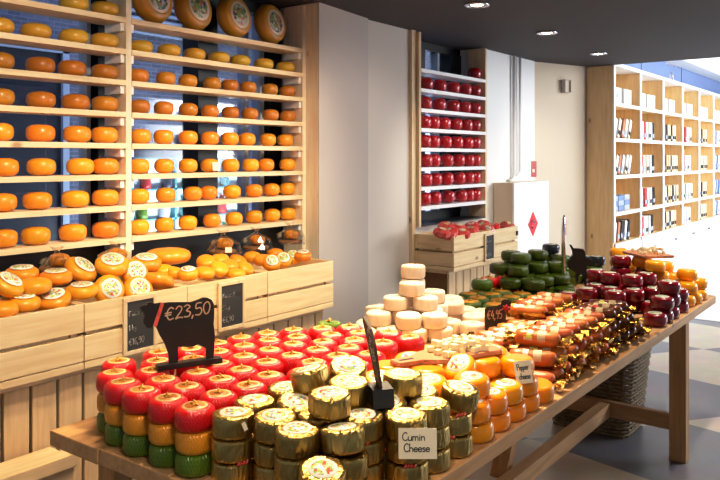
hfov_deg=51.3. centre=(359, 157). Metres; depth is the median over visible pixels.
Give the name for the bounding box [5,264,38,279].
cheese
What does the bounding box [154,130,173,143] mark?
cheese
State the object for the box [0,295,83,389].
wooden crate
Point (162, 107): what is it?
cheese
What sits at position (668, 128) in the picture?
book
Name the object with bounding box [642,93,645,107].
box
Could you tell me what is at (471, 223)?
pack
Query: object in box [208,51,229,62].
cheese
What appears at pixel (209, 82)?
cheese
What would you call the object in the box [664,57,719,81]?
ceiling
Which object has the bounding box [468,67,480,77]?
cheese
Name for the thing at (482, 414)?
cheese
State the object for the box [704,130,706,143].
book
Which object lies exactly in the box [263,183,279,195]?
cheese
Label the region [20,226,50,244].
cheese
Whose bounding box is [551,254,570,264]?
cheese
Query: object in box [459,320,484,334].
cheese
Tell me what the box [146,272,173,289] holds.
cheese
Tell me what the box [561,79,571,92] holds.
wall lamp
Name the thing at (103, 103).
cheese
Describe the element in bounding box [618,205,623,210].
tin
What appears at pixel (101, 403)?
cheese
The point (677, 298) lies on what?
cheese
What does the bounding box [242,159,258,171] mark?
cheese
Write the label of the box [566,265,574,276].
cheese
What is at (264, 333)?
cheese
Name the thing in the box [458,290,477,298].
cheese
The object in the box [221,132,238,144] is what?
cheese
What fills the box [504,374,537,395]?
cheese
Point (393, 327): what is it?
cheese
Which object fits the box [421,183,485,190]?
shelf
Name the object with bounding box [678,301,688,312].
cheese
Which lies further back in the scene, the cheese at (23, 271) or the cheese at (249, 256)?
the cheese at (249, 256)
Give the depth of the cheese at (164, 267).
3.30 m
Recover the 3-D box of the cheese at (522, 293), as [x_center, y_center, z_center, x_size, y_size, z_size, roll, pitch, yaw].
[0.911,0.782,4.222,0.126,0.077,0.126,0,0,-1]
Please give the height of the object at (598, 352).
0.065 m
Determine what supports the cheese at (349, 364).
on the cheese
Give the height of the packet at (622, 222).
0.212 m
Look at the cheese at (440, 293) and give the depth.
3.56 m
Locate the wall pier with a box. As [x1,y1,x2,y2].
[280,2,367,324]
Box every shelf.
[0,0,125,25]
[0,32,125,56]
[0,68,125,86]
[0,105,125,117]
[0,141,125,148]
[0,174,125,182]
[0,205,125,218]
[0,236,125,255]
[132,19,302,53]
[132,50,302,78]
[132,81,302,101]
[132,112,302,126]
[132,143,302,150]
[132,171,302,178]
[132,194,302,209]
[132,219,302,241]
[421,68,485,83]
[421,88,485,100]
[421,108,485,117]
[421,128,485,134]
[421,148,485,151]
[421,166,485,170]
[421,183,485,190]
[421,200,485,209]
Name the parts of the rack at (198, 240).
panel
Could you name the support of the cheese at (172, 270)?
on the wooden crate at (256, 283)
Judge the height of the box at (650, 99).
0.165 m
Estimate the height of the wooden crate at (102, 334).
0.243 m
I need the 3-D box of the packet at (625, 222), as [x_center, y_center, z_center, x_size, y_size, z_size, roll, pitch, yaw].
[2.719,0.753,7.868,0.141,0.212,0.111,0,0,37]
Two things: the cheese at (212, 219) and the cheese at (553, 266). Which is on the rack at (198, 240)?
the cheese at (212, 219)
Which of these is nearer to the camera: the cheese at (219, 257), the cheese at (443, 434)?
the cheese at (443, 434)
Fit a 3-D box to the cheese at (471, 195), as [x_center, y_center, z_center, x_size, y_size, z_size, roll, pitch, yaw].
[0.881,0.303,6.125,0.111,0.100,0.111,0,0,-16]
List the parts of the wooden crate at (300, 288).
panel, panel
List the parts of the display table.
leg, leg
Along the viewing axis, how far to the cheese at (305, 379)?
2.03 m
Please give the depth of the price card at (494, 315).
3.23 m
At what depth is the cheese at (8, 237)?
3.05 m
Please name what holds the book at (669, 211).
on the shelf unit at (695, 244)
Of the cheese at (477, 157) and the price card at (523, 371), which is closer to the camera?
the price card at (523, 371)
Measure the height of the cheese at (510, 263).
0.064 m
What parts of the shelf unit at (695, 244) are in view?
panel, drawer, drawer, drawer, door, drawer, door, drawer, door, door, drawer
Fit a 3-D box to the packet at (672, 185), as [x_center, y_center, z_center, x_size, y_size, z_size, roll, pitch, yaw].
[3.839,0.440,9.360,0.141,0.207,0.073,0,0,37]
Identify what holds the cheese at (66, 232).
on the rack at (198, 240)
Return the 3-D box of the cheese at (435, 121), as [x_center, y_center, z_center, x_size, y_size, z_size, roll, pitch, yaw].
[0.554,-0.267,5.688,0.111,0.100,0.111,0,0,-26]
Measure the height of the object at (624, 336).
0.065 m
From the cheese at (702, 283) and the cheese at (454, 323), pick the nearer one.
the cheese at (454, 323)
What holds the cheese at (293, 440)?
on the cheese at (285, 469)
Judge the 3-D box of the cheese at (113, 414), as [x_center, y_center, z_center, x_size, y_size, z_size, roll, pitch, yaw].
[-0.685,0.732,2.168,0.102,0.060,0.102,0,0,11]
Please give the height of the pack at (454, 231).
0.100 m
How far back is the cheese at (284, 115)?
4.42 m
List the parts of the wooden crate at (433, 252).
panel, panel, panel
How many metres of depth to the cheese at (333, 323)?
2.94 m
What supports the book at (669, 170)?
on the shelf unit at (695, 244)
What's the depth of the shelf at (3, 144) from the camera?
3.21 m
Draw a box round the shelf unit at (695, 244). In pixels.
[586,64,719,274]
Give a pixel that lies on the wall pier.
(342, 35)
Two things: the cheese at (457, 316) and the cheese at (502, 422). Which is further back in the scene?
the cheese at (457, 316)
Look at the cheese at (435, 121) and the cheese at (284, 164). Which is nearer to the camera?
the cheese at (284, 164)
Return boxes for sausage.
[503,329,571,349]
[508,348,567,369]
[510,345,577,360]
[520,325,583,343]
[524,320,590,337]
[534,316,599,331]
[545,312,608,329]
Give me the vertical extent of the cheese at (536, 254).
0.064 m
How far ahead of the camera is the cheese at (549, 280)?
4.40 m
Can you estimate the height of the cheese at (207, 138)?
0.073 m
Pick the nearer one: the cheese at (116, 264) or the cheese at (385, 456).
the cheese at (385, 456)
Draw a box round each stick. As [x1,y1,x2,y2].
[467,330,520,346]
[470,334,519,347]
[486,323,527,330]
[486,341,510,351]
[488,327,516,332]
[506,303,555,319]
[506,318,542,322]
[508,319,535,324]
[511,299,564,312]
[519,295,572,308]
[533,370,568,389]
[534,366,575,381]
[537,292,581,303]
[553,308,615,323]
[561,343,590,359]
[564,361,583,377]
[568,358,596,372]
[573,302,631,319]
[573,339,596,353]
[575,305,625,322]
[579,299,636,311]
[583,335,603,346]
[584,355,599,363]
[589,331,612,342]
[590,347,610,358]
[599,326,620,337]
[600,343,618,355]
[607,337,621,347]
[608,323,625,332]
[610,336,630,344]
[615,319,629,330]
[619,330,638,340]
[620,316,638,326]
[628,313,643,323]
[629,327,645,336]
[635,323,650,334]
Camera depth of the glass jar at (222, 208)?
6.55 m
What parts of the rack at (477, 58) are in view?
sill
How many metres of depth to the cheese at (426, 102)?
5.55 m
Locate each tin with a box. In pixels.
[616,194,629,199]
[616,195,623,200]
[618,200,623,205]
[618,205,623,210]
[624,199,629,204]
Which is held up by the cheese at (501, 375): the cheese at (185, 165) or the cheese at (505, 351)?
the cheese at (505, 351)
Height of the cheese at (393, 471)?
0.066 m
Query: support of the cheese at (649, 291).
on the cheese
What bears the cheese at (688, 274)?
on the cheese
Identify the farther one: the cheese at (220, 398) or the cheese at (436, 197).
the cheese at (436, 197)
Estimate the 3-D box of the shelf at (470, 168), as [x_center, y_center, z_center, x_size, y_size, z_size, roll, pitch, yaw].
[0.682,0.082,5.866,0.152,0.026,0.997,0,0,37]
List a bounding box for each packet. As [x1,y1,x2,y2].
[616,118,621,137]
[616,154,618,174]
[616,219,629,238]
[616,220,623,240]
[616,221,620,241]
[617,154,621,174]
[619,118,625,137]
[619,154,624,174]
[621,220,626,239]
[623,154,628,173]
[624,119,628,138]
[626,119,631,138]
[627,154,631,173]
[641,217,643,235]
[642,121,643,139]
[642,187,651,205]
[642,215,650,233]
[642,216,645,234]
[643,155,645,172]
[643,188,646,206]
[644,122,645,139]
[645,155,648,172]
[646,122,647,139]
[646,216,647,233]
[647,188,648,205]
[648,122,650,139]
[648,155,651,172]
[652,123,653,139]
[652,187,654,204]
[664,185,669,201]
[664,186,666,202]
[664,209,675,225]
[664,210,672,226]
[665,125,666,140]
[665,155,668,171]
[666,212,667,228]
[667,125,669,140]
[667,184,677,200]
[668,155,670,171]
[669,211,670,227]
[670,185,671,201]
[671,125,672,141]
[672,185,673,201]
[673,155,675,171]
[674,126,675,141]
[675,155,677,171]
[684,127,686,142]
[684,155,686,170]
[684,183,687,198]
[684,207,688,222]
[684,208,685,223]
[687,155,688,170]
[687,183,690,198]
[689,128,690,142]
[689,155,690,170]
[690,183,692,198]
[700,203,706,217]
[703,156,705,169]
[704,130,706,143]
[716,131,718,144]
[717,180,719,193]
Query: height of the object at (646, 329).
0.064 m
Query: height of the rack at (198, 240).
1.710 m
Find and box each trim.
[285,2,317,258]
[409,30,415,263]
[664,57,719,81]
[694,318,719,321]
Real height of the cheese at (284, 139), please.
0.073 m
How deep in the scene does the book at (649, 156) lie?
8.51 m
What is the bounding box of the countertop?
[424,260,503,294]
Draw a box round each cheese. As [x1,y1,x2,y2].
[0,17,14,32]
[0,52,14,68]
[0,88,14,104]
[0,123,13,140]
[0,158,18,176]
[0,193,16,211]
[0,229,17,247]
[0,271,23,297]
[0,299,18,317]
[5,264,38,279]
[6,294,40,312]
[19,23,51,37]
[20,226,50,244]
[22,192,51,209]
[22,277,51,294]
[25,57,55,72]
[25,124,54,141]
[26,91,55,107]
[26,158,55,175]
[38,288,71,310]
[39,268,72,285]
[57,60,85,75]
[58,0,88,9]
[58,28,88,42]
[58,223,86,240]
[61,94,89,109]
[61,190,88,207]
[63,126,90,142]
[64,257,96,281]
[65,281,98,299]
[66,158,93,174]
[90,1,118,15]
[90,33,118,46]
[91,64,117,78]
[91,96,118,110]
[91,127,117,142]
[92,189,118,205]
[92,221,118,237]
[93,158,118,173]
[95,252,128,276]
[95,275,124,300]
[96,367,132,393]
[97,393,106,413]
[97,412,106,433]
[101,356,136,376]
[103,375,141,404]
[104,403,124,425]
[105,424,124,446]
[108,248,126,256]
[120,259,147,282]
[121,384,160,413]
[122,412,150,435]
[122,433,150,456]
[124,276,152,295]
[131,253,161,271]
[132,0,172,22]
[132,40,152,51]
[132,69,148,81]
[132,99,149,112]
[132,129,150,143]
[132,159,149,173]
[132,189,149,203]
[132,219,149,234]
[134,364,169,384]
[140,355,174,374]
[142,347,167,361]
[144,373,180,393]
[146,247,190,264]
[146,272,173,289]
[147,392,187,423]
[148,421,176,445]
[149,443,176,467]
[154,101,173,113]
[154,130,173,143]
[154,159,173,172]
[154,217,173,231]
[154,264,170,273]
[156,72,175,84]
[156,187,175,201]
[157,44,180,55]
[167,266,180,279]
[168,380,205,401]
[173,0,211,30]
[173,399,214,432]
[175,427,212,455]
[175,450,212,477]
[176,353,205,376]
[177,266,198,280]
[178,74,197,86]
[178,159,197,172]
[178,215,196,229]
[178,345,205,359]
[179,103,197,115]
[179,131,197,144]
[180,366,214,383]
[183,48,205,58]
[183,186,201,200]
[196,254,215,266]
[196,266,214,279]
[199,388,237,409]
[200,159,219,171]
[201,105,218,116]
[201,131,218,144]
[201,186,216,199]
[202,360,234,374]
[202,373,238,390]
[203,77,220,88]
[203,213,220,226]
[203,346,233,359]
[205,338,231,348]
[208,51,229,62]
[209,261,228,277]
[211,456,254,479]
[212,406,254,440]
[212,434,254,463]
[213,253,228,260]
[216,0,250,37]
[221,79,238,90]
[221,106,238,117]
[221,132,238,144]
[222,159,239,171]
[222,259,238,269]
[223,185,240,197]
[224,364,258,381]
[225,212,242,224]
[226,268,245,278]
[227,333,255,344]
[228,350,259,365]
[229,254,246,262]
[229,340,258,353]
[230,55,249,65]
[230,379,266,397]
[234,393,274,414]
[239,81,256,92]
[239,133,255,145]
[239,261,254,274]
[241,108,257,118]
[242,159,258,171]
[243,251,259,262]
[245,184,262,196]
[245,210,262,222]
[250,356,283,373]
[251,369,286,387]
[253,4,285,43]
[253,254,266,265]
[253,329,281,339]
[253,408,296,444]
[253,439,275,467]
[253,463,275,479]
[254,58,273,68]
[254,335,282,347]
[254,344,284,358]
[259,134,275,145]
[259,159,273,170]
[261,84,277,94]
[262,109,278,120]
[262,254,280,270]
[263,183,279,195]
[264,209,279,220]
[267,248,282,254]
[267,380,292,407]
[274,420,319,459]
[274,452,318,479]
[276,62,294,71]
[276,252,291,267]
[276,350,307,374]
[276,392,307,418]
[277,134,292,145]
[279,86,295,95]
[279,159,295,170]
[279,183,294,194]
[279,339,307,352]
[280,111,295,121]
[280,208,295,219]
[280,325,307,339]
[282,332,311,344]
[286,365,304,380]
[287,250,299,264]
[290,364,329,393]
[294,249,311,261]
[296,356,328,368]
[297,408,339,428]
[298,455,345,479]
[302,344,331,358]
[308,323,335,339]
[308,337,337,351]
[308,385,350,420]
[316,330,344,344]
[317,318,341,329]
[320,422,365,455]
[322,350,350,363]
[324,449,368,479]
[328,355,366,378]
[328,373,368,407]
[333,342,363,355]
[336,322,362,335]
[339,335,367,350]
[341,407,383,442]
[345,328,365,338]
[355,348,385,369]
[356,318,375,328]
[361,326,375,334]
[363,360,371,370]
[365,304,383,312]
[365,435,383,465]
[366,309,390,326]
[366,369,386,381]
[366,395,406,418]
[367,460,383,479]
[368,337,397,359]
[374,327,401,340]
[376,325,400,331]
[379,360,406,369]
[383,294,408,310]
[383,367,422,397]
[383,430,385,448]
[383,449,386,471]
[384,407,426,441]
[385,458,427,479]
[386,436,425,464]
[390,308,412,323]
[395,311,421,330]
[395,332,424,352]
[395,351,415,367]
[398,292,412,305]
[399,280,423,296]
[401,264,424,278]
[401,278,424,289]
[401,326,427,342]
[405,383,438,406]
[409,396,449,428]
[411,364,445,376]
[412,294,437,311]
[418,307,442,315]
[421,77,432,88]
[421,96,431,108]
[421,115,430,127]
[421,135,430,147]
[421,154,432,166]
[421,173,432,185]
[421,192,430,204]
[422,311,447,328]
[422,372,446,396]
[424,288,444,303]
[427,326,452,341]
[427,445,449,473]
[428,135,439,147]
[429,191,441,203]
[430,116,439,128]
[430,154,440,166]
[430,173,441,185]
[432,79,446,90]
[432,98,445,109]
[437,424,449,449]
[438,117,450,129]
[438,303,447,315]
[439,136,451,147]
[440,154,453,166]
[440,379,479,413]
[441,172,453,184]
[441,190,454,202]
[442,353,477,379]
[444,296,463,315]
[446,81,459,92]
[446,100,459,111]
[448,314,461,319]
[448,318,460,334]
[448,410,471,436]
[449,118,462,129]
[449,432,472,457]
[451,136,463,148]
[453,154,464,166]
[453,172,465,183]
[454,189,467,201]
[454,371,490,398]
[458,101,470,112]
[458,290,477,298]
[459,83,471,94]
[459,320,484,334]
[461,119,472,130]
[461,312,484,323]
[462,137,473,148]
[462,305,474,313]
[463,154,474,165]
[463,172,474,183]
[464,189,474,200]
[464,298,481,308]
[467,294,488,307]
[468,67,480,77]
[469,102,480,113]
[470,85,480,95]
[470,289,488,294]
[471,120,480,130]
[471,137,480,148]
[471,277,492,290]
[471,418,494,442]
[472,154,480,165]
[472,171,480,182]
[472,189,480,200]
[472,308,484,314]
[472,399,490,424]
[474,355,500,377]
[481,291,501,299]
[482,275,497,287]
[483,301,500,307]
[484,387,507,414]
[488,297,506,301]
[489,262,508,274]
[489,372,504,381]
[490,344,507,359]
[490,378,523,405]
[490,409,510,431]
[491,288,511,295]
[496,274,511,285]
[499,277,520,289]
[500,353,534,377]
[501,250,519,261]
[501,294,521,301]
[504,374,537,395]
[507,265,528,276]
[507,400,526,422]
[509,262,528,270]
[510,252,530,263]
[512,290,531,297]
[514,275,533,287]
[518,288,536,294]
[523,278,544,291]
[523,392,539,412]
[528,249,547,260]
[528,261,547,273]
[533,274,553,286]
[537,377,554,403]
[542,243,559,253]
[543,286,553,291]
[546,254,554,261]
[546,261,566,272]
[550,273,569,284]
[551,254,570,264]
[553,283,573,287]
[554,286,575,292]
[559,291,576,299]
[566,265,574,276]
[570,277,577,285]
[576,287,597,300]
[578,274,583,283]
[585,282,605,296]
[586,266,603,269]
[587,255,605,265]
[587,268,604,281]
[599,271,620,284]
[600,286,621,298]
[603,290,626,301]
[605,283,622,287]
[609,247,627,256]
[611,255,631,267]
[611,266,630,275]
[621,274,642,287]
[622,287,644,301]
[626,301,639,312]
[630,260,636,271]
[632,256,649,267]
[634,267,648,273]
[636,271,656,284]
[640,300,651,312]
[643,286,658,299]
[643,311,667,326]
[644,259,665,272]
[650,295,674,309]
[650,308,673,322]
[653,271,669,281]
[657,279,680,293]
[657,292,680,305]
[662,260,674,271]
[669,272,676,279]
[672,306,679,318]
[676,268,697,280]
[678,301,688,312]
[679,288,688,300]
[680,281,697,293]
[687,294,695,306]
[692,292,702,303]
[694,277,707,289]
[698,289,707,300]
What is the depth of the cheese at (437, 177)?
5.67 m
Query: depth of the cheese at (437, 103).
5.72 m
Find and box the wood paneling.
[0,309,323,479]
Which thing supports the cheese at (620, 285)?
on the cheese
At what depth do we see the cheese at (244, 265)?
3.60 m
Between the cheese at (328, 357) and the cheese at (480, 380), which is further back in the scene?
the cheese at (328, 357)
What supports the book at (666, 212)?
on the shelf unit at (695, 244)
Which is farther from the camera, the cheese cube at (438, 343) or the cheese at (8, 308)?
the cheese at (8, 308)
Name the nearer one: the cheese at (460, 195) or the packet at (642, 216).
the cheese at (460, 195)
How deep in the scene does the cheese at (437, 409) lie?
1.95 m
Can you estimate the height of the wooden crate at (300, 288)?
0.243 m
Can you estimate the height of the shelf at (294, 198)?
0.024 m
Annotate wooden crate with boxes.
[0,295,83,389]
[62,279,186,368]
[174,267,266,335]
[250,258,332,322]
[415,230,487,271]
[481,226,517,262]
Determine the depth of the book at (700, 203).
10.73 m
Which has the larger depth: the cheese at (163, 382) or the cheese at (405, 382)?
the cheese at (163, 382)
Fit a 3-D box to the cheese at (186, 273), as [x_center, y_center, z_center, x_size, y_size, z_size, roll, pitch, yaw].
[-0.758,0.509,3.306,0.091,0.063,0.092,0,0,-42]
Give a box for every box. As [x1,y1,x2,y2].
[616,87,620,102]
[621,89,630,104]
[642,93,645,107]
[646,94,654,108]
[664,98,666,110]
[667,99,674,112]
[686,104,691,115]
[702,107,707,118]
[716,110,719,120]
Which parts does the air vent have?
frame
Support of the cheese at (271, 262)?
on the wooden crate at (300, 288)
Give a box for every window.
[78,0,281,237]
[132,149,249,231]
[421,41,460,220]
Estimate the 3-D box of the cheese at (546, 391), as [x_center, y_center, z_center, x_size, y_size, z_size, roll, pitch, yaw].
[0.603,0.788,2.543,0.111,0.068,0.110,0,0,43]
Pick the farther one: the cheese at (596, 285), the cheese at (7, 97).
the cheese at (596, 285)
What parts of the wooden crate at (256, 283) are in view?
panel, panel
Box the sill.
[416,218,481,249]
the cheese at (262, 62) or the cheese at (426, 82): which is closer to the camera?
the cheese at (262, 62)
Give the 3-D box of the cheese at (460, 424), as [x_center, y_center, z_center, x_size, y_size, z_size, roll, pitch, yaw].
[0.259,0.728,2.088,0.108,0.068,0.109,0,0,-43]
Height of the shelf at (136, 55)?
0.024 m
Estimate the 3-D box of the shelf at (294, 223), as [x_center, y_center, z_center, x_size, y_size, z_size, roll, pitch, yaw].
[-0.760,0.380,4.021,0.149,0.024,1.203,0,0,37]
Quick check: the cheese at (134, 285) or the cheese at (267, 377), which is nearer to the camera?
the cheese at (267, 377)
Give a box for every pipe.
[508,56,515,181]
[516,57,520,175]
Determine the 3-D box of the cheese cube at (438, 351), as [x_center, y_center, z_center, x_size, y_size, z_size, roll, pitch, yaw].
[0.249,0.621,2.402,0.020,0.017,0.018,0,0,-32]
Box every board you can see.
[390,343,502,367]
[622,250,674,258]
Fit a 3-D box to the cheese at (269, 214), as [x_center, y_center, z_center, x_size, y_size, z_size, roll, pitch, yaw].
[-0.511,0.332,4.359,0.097,0.073,0.097,0,0,43]
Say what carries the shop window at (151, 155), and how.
in the wall at (18, 18)
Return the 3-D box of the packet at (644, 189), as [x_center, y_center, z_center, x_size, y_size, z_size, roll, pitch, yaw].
[3.141,0.440,8.423,0.141,0.208,0.074,0,0,37]
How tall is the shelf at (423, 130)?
0.026 m
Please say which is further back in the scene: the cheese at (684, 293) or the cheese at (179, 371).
the cheese at (684, 293)
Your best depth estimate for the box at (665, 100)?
9.05 m
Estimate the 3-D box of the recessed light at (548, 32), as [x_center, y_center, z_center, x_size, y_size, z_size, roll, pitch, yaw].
[1.365,-0.912,5.476,0.150,0.013,0.150,0,0,37]
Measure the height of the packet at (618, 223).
0.212 m
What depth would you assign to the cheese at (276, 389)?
2.10 m
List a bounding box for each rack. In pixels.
[0,0,305,296]
[416,32,486,226]
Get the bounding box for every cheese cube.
[427,346,433,351]
[434,348,441,354]
[435,340,442,347]
[442,343,447,348]
[442,350,450,357]
[450,343,458,349]
[459,347,465,352]
[460,341,467,347]
[468,340,475,345]
[470,346,477,352]
[472,337,480,342]
[480,338,485,344]
[481,345,488,350]
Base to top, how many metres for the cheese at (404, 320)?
0.068 m
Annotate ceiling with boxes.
[246,0,719,66]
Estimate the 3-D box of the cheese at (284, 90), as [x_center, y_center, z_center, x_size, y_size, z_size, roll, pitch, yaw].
[-0.431,-0.395,4.455,0.097,0.069,0.097,0,0,-31]
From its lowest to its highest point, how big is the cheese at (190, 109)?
0.069 m
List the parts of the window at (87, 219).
frame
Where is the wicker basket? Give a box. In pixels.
[552,348,651,438]
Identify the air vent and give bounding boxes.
[132,0,182,40]
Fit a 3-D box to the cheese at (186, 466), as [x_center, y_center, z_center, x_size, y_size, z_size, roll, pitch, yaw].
[-0.431,0.790,1.958,0.102,0.060,0.102,0,0,-20]
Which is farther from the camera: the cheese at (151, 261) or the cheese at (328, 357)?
the cheese at (151, 261)
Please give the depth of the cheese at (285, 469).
1.75 m
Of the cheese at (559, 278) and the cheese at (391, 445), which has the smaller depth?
the cheese at (391, 445)
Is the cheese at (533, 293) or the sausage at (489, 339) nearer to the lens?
the sausage at (489, 339)
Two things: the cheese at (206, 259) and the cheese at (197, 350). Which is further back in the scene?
the cheese at (206, 259)
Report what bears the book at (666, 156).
on the shelf unit at (695, 244)
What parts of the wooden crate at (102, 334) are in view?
panel, panel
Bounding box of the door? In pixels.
[0,44,69,243]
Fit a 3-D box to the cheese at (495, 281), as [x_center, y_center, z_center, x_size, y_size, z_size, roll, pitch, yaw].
[0.761,0.725,4.426,0.108,0.076,0.108,0,0,6]
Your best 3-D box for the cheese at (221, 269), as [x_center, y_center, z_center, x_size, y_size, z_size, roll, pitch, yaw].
[-0.651,0.513,3.465,0.086,0.074,0.091,0,0,26]
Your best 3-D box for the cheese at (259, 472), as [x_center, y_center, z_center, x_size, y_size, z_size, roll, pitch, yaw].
[-0.213,0.790,1.887,0.108,0.059,0.109,0,0,18]
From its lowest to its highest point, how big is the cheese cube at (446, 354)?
0.019 m
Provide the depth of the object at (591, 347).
2.91 m
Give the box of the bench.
[0,447,77,479]
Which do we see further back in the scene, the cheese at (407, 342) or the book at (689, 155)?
the book at (689, 155)
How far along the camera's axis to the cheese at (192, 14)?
3.82 m
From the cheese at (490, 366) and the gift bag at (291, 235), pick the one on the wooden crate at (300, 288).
the gift bag at (291, 235)
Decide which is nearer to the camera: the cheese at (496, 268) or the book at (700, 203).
the cheese at (496, 268)
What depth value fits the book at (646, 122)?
8.45 m
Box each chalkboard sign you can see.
[122,293,156,356]
[217,279,245,331]
[484,233,494,261]
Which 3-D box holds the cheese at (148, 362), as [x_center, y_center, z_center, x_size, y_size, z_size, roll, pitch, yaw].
[-0.647,0.666,2.394,0.108,0.074,0.108,0,0,-35]
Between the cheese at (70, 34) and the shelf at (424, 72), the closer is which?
the cheese at (70, 34)
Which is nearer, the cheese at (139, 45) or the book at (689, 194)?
the cheese at (139, 45)
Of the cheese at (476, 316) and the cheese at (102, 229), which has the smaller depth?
the cheese at (102, 229)
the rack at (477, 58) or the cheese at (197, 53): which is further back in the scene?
the rack at (477, 58)
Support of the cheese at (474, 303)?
on the display table
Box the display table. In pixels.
[50,283,715,479]
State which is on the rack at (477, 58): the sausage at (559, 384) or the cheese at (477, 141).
the cheese at (477, 141)
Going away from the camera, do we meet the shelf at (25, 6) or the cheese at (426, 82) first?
the shelf at (25, 6)
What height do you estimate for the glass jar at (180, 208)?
0.160 m
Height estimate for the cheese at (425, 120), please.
0.100 m
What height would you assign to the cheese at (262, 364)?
0.075 m
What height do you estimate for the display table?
0.780 m
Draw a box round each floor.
[464,319,719,479]
[695,264,719,320]
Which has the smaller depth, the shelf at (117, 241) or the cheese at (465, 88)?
the shelf at (117, 241)
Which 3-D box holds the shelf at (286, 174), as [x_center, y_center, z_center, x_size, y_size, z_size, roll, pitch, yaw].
[-0.760,0.088,4.021,0.149,0.024,1.203,0,0,37]
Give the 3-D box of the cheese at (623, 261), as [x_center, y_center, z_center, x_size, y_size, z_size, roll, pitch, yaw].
[1.524,0.601,4.378,0.115,0.064,0.115,1,0,-38]
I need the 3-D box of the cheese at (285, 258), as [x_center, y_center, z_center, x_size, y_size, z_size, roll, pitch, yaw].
[-0.397,0.526,3.870,0.091,0.082,0.080,0,0,-12]
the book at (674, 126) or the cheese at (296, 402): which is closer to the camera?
the cheese at (296, 402)
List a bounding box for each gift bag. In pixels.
[39,253,69,271]
[209,238,236,253]
[243,235,268,249]
[278,230,301,243]
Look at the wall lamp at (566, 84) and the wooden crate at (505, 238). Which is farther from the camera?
the wall lamp at (566, 84)
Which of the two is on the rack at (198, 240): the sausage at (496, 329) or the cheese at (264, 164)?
the cheese at (264, 164)
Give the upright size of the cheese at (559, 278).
0.063 m
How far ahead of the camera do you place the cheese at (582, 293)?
3.97 m
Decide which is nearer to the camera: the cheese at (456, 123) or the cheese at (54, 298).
the cheese at (54, 298)
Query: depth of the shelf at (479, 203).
5.84 m
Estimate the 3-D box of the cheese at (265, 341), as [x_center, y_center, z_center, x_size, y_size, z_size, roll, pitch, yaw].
[-0.325,0.667,2.666,0.108,0.075,0.108,0,0,-38]
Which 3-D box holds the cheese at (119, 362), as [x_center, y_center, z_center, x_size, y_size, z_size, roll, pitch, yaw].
[-0.768,0.666,2.388,0.108,0.075,0.108,0,0,-35]
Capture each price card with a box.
[398,428,436,458]
[485,299,510,329]
[513,360,532,383]
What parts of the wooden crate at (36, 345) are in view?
panel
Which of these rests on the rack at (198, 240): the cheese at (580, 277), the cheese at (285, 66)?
the cheese at (285, 66)
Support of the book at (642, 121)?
on the shelf unit at (695, 244)
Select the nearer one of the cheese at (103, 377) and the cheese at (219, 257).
the cheese at (103, 377)
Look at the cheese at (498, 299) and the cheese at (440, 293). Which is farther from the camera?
the cheese at (498, 299)
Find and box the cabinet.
[493,181,548,252]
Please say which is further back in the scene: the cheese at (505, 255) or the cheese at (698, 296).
the cheese at (505, 255)
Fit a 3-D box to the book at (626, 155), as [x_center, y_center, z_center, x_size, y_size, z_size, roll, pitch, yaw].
[2.739,0.066,7.890,0.141,0.211,0.140,0,0,37]
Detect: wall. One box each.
[0,0,429,223]
[368,20,534,304]
[535,61,719,255]
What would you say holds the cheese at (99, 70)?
on the rack at (198, 240)
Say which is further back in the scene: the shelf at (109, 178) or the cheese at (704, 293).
the cheese at (704, 293)
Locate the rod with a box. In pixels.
[561,215,565,273]
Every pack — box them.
[433,227,450,238]
[438,221,454,227]
[444,226,457,240]
[454,223,466,228]
[457,228,470,238]
[464,221,478,227]
[466,226,478,232]
[478,220,489,226]
[479,223,494,232]
[490,223,499,228]
[500,221,514,227]
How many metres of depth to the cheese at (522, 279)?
4.38 m
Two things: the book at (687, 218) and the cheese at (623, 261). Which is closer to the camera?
the cheese at (623, 261)
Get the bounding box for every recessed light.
[464,2,489,7]
[537,30,557,34]
[590,52,606,55]
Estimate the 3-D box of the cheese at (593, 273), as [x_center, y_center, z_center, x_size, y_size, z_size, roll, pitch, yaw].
[1.341,0.663,4.260,0.115,0.064,0.115,0,0,28]
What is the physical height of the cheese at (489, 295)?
0.078 m
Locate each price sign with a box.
[139,297,222,370]
[363,315,394,408]
[568,245,592,284]
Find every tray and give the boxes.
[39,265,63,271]
[209,248,236,253]

